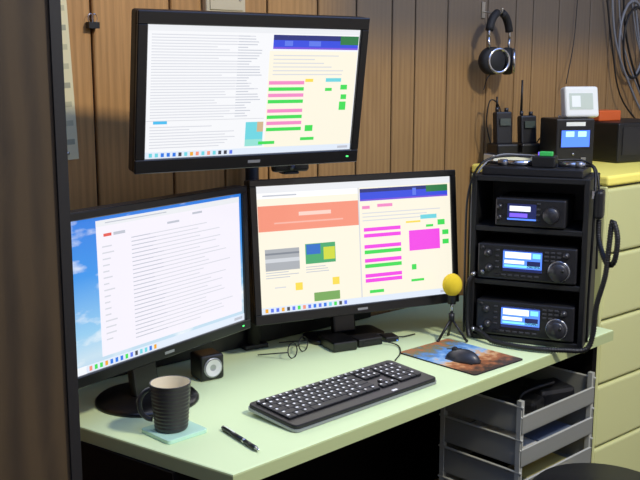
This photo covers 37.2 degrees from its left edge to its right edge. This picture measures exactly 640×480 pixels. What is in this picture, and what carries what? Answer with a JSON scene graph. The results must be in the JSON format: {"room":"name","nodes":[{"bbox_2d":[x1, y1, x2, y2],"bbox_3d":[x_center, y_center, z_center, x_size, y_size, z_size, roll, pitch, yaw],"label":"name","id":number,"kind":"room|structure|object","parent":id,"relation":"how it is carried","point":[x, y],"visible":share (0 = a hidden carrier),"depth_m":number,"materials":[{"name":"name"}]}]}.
{"room":"home radio room","nodes":[
{"label":"home radio room","id":0,"kind":"room"},
{"bbox_2d":[0,0,82,479],"bbox_3d":[-0.905,-0.118,0.612,1.571,2.900,0.054,-9,13,-41],"label":"door frame","id":1,"kind":"structure","parent":0,"point":[40,437],"depth_m":1.11,"materials":[{"name":"brown wood"}]},
{"bbox_2d":[66,0,639,479],"bbox_3d":[-0.289,-0.433,2.401,5.500,2.900,0.072,-9,13,-41],"label":"wall","id":2,"kind":"structure","parent":0,"point":[425,102],"depth_m":2.87,"materials":[{"name":"brown wood"}]},
{"bbox_2d":[61,0,78,159],"bbox_3d":[-0.576,-0.484,2.082,0.076,0.622,0.003,-9,13,-41],"label":"paper chart","id":3,"kind":"object","parent":2,"relation":"attached to","point":[72,142],"visible":0.48,"depth_m":2.12,"materials":[{"name":"beige paper"}]},
{"bbox_2d":[86,13,99,28],"bbox_3d":[-0.510,-0.491,2.129,0.026,0.034,0.020,-9,13,-41],"label":"binder clip","id":4,"kind":"object","parent":2,"relation":"attached to","point":[92,25],"visible":1,"depth_m":2.12,"materials":[{"name":"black metal"}]},
{"bbox_2d":[202,0,244,11],"bbox_3d":[-0.236,-0.726,2.330,0.120,0.335,0.024,-9,13,-41],"label":"junction box","id":5,"kind":"object","parent":2,"relation":"attached to","point":[207,5],"visible":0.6,"depth_m":2.34,"materials":[{"name":"beige plastic"}]},
{"bbox_2d":[112,312,370,377],"bbox_3d":[-0.263,0.246,2.475,1.100,0.095,0.016,-9,13,-41],"label":"power strip","id":6,"kind":"object","parent":2,"relation":"attached to","point":[281,330],"visible":0.09,"depth_m":2.57,"materials":[{"name":"black plastic"}]},
{"bbox_2d":[478,2,515,89],"bbox_3d":[0.558,-0.613,2.995,0.122,0.276,0.143,1,10,5],"label":"headphones","id":7,"kind":"object","parent":2,"relation":"attached to","point":[492,60],"visible":1,"depth_m":2.96,"materials":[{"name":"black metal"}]},
{"bbox_2d":[566,0,639,117],"bbox_3d":[1.145,-0.700,3.546,0.814,0.611,0.041,-9,13,-41],"label":"cable bundle","id":8,"kind":"object","parent":2,"relation":"attached to","point":[624,71],"visible":0.98,"depth_m":3.52,"materials":[{"name":"black rubber"}]},
{"bbox_3d":[1.006,1.279,1.214,5.500,0.060,4.040,-9,13,-41],"label":"floor","id":9,"kind":"structure","parent":0,"visible":0},
{"bbox_2d":[78,295,613,479],"bbox_3d":[0.096,0.667,2.440,1.564,0.720,0.654,-9,13,-41],"label":"desk","id":10,"kind":"object","parent":9,"relation":"on","point":[398,438],"visible":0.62,"depth_m":2.23,"materials":[{"name":"green laminate"}]},
{"bbox_2d":[70,185,250,417],"bbox_3d":[-0.374,0.130,2.101,0.230,0.453,0.584,7,12,33],"label":"monitor","id":11,"kind":"object","parent":10,"relation":"on","point":[155,279],"visible":0.78,"depth_m":2.06,"materials":[{"name":"black plastic"}]},
{"bbox_2d":[142,421,206,444],"bbox_3d":[-0.296,0.387,1.931,0.098,0.008,0.098,-10,14,-44],"label":"coaster","id":12,"kind":"object","parent":10,"relation":"on","point":[193,429],"visible":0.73,"depth_m":1.90,"materials":[{"name":"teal glass"}]},
{"bbox_2d":[137,375,190,433],"bbox_3d":[-0.307,0.335,1.917,0.098,0.098,0.084,-9,13,-41],"label":"mug","id":13,"kind":"object","parent":12,"relation":"on","point":[170,395],"visible":1,"depth_m":1.90,"materials":[{"name":"grey ceramic"}]},
{"bbox_2d":[190,348,223,380],"bbox_3d":[-0.270,0.298,2.275,0.062,0.062,0.066,-7,12,-33],"label":"speaker","id":14,"kind":"object","parent":10,"relation":"on","point":[206,364],"visible":1,"depth_m":2.25},
{"bbox_2d":[221,426,258,450],"bbox_3d":[-0.158,0.393,1.884,0.010,0.011,0.143,-7,12,-34],"label":"pen","id":15,"kind":"object","parent":10,"relation":"on","point":[232,433],"visible":1,"depth_m":1.88,"materials":[{"name":"black"}]},
{"bbox_2d":[128,8,369,350],"bbox_3d":[-0.224,-0.090,2.225,0.548,0.845,0.395,-6,12,-31],"label":"monitor","id":16,"kind":"object","parent":10,"relation":"on","point":[210,90],"visible":1,"depth_m":2.02,"materials":[{"name":"black plastic"}]},
{"bbox_2d":[258,336,307,358],"bbox_3d":[-0.094,0.275,2.482,0.090,0.040,0.129,4,11,23],"label":"eyeglasses","id":17,"kind":"object","parent":10,"relation":"on","point":[300,340],"visible":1,"depth_m":2.46,"materials":[{"name":"black plastic"}]},
{"bbox_2d":[248,360,435,432],"bbox_3d":[0.060,0.340,2.131,0.458,0.029,0.158,-10,14,-43],"label":"keyboard","id":18,"kind":"object","parent":10,"relation":"on","point":[303,408],"visible":1,"depth_m":2.09,"materials":[{"name":"grey plastic"}]},
{"bbox_2d":[244,170,458,351],"bbox_3d":[0.083,0.049,2.556,0.610,0.457,0.180,-5,11,-25],"label":"monitor","id":19,"kind":"object","parent":10,"relation":"on","point":[338,247],"visible":0.91,"depth_m":2.50,"materials":[{"name":"black plastic"}]},
{"bbox_2d":[271,164,308,173],"bbox_3d":[-0.076,-0.181,2.353,0.095,0.034,0.041,-5,11,-25],"label":"webcam","id":20,"kind":"object","parent":19,"relation":"on","point":[292,169],"visible":0.65,"depth_m":2.34,"materials":[{"name":"black plastic"}]},
{"bbox_2d":[350,332,400,360],"bbox_3d":[0.171,0.279,2.502,0.099,0.022,0.196,-6,11,-29],"label":"hub","id":21,"kind":"object","parent":10,"relation":"on","point":[367,339],"visible":0.96,"depth_m":2.54,"materials":[{"name":"black plastic"}]},
{"bbox_2d":[379,332,414,341],"bbox_3d":[0.222,0.264,2.610,0.111,0.014,0.046,-4,11,-21],"label":"card reader","id":22,"kind":"object","parent":10,"relation":"on","point":[390,337],"visible":0.94,"depth_m":2.58,"materials":[{"name":"black plastic"}]},
{"bbox_2d":[436,273,467,342],"bbox_3d":[0.357,0.180,2.588,0.087,0.186,0.077,0,10,-1],"label":"mic","id":23,"kind":"object","parent":10,"relation":"on","point":[452,283],"depth_m":2.56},
{"bbox_2d":[401,339,522,375],"bbox_3d":[0.361,0.298,2.446,0.195,0.003,0.254,-9,13,-41],"label":"mouse pad","id":24,"kind":"object","parent":10,"relation":"on","point":[435,352],"visible":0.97,"depth_m":2.44,"materials":[{"name":"multicoloured fabric"}]},
{"bbox_2d":[445,346,480,364],"bbox_3d":[0.362,0.289,2.402,0.099,0.030,0.056,8,13,39],"label":"mouse","id":25,"kind":"object","parent":24,"relation":"on","point":[459,355],"depth_m":2.38,"materials":[{"name":"black plastic"}]},
{"bbox_2d":[463,151,620,353],"bbox_3d":[0.607,0.019,2.559,0.407,0.514,0.273,4,11,23],"label":"rack","id":26,"kind":"object","parent":10,"relation":"on","point":[535,225],"visible":1,"depth_m":2.53,"materials":[{"name":"black"}]},
{"bbox_2d":[438,365,595,479],"bbox_3d":[0.557,0.677,2.712,0.373,0.605,0.290,-9,14,-43],"label":"trays","id":27,"kind":"object","parent":9,"relation":"on","point":[523,427],"visible":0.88,"depth_m":2.62,"materials":[{"name":"grey plastic"}]},
{"bbox_2d":[469,161,639,471],"bbox_3d":[0.920,0.312,3.214,0.702,1.150,0.510,-9,13,-41],"label":"base cabinet","id":28,"kind":"object","parent":9,"relation":"on","point":[616,420],"visible":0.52,"depth_m":2.86,"materials":[{"name":"yellow painted metal"}]},
{"bbox_2d":[539,117,593,163],"bbox_3d":[0.768,-0.304,2.960,0.125,0.152,0.124,-2,10,-11],"label":"radio","id":29,"kind":"object","parent":28,"relation":"on","point":[567,138],"visible":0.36,"depth_m":2.90,"materials":[{"name":"black plastic"}]},
{"bbox_2d":[558,86,598,117],"bbox_3d":[0.798,-0.426,2.940,0.115,0.097,0.069,-3,10,-15],"label":"desk clock","id":30,"kind":"object","parent":29,"relation":"on","point":[576,102],"visible":0.99,"depth_m":2.91,"materials":[{"name":"white plastic"}]},
{"bbox_2d":[592,110,639,162],"bbox_3d":[1.035,-0.361,3.243,0.300,0.166,0.242,-6,11,-29],"label":"equipment case","id":31,"kind":"object","parent":28,"relation":"on","point":[616,138],"visible":0.68,"depth_m":3.11,"materials":[{"name":"black plastic"}]},
{"bbox_2d":[532,463,639,479],"bbox_3d":[0.675,0.821,2.306,0.350,0.461,0.350,-9,13,-41],"label":"stool","id":32,"kind":"object","parent":9,"relation":"on","point":[573,471],"visible":1,"depth_m":2.36,"materials":[{"name":"black plastic"}]}
]}

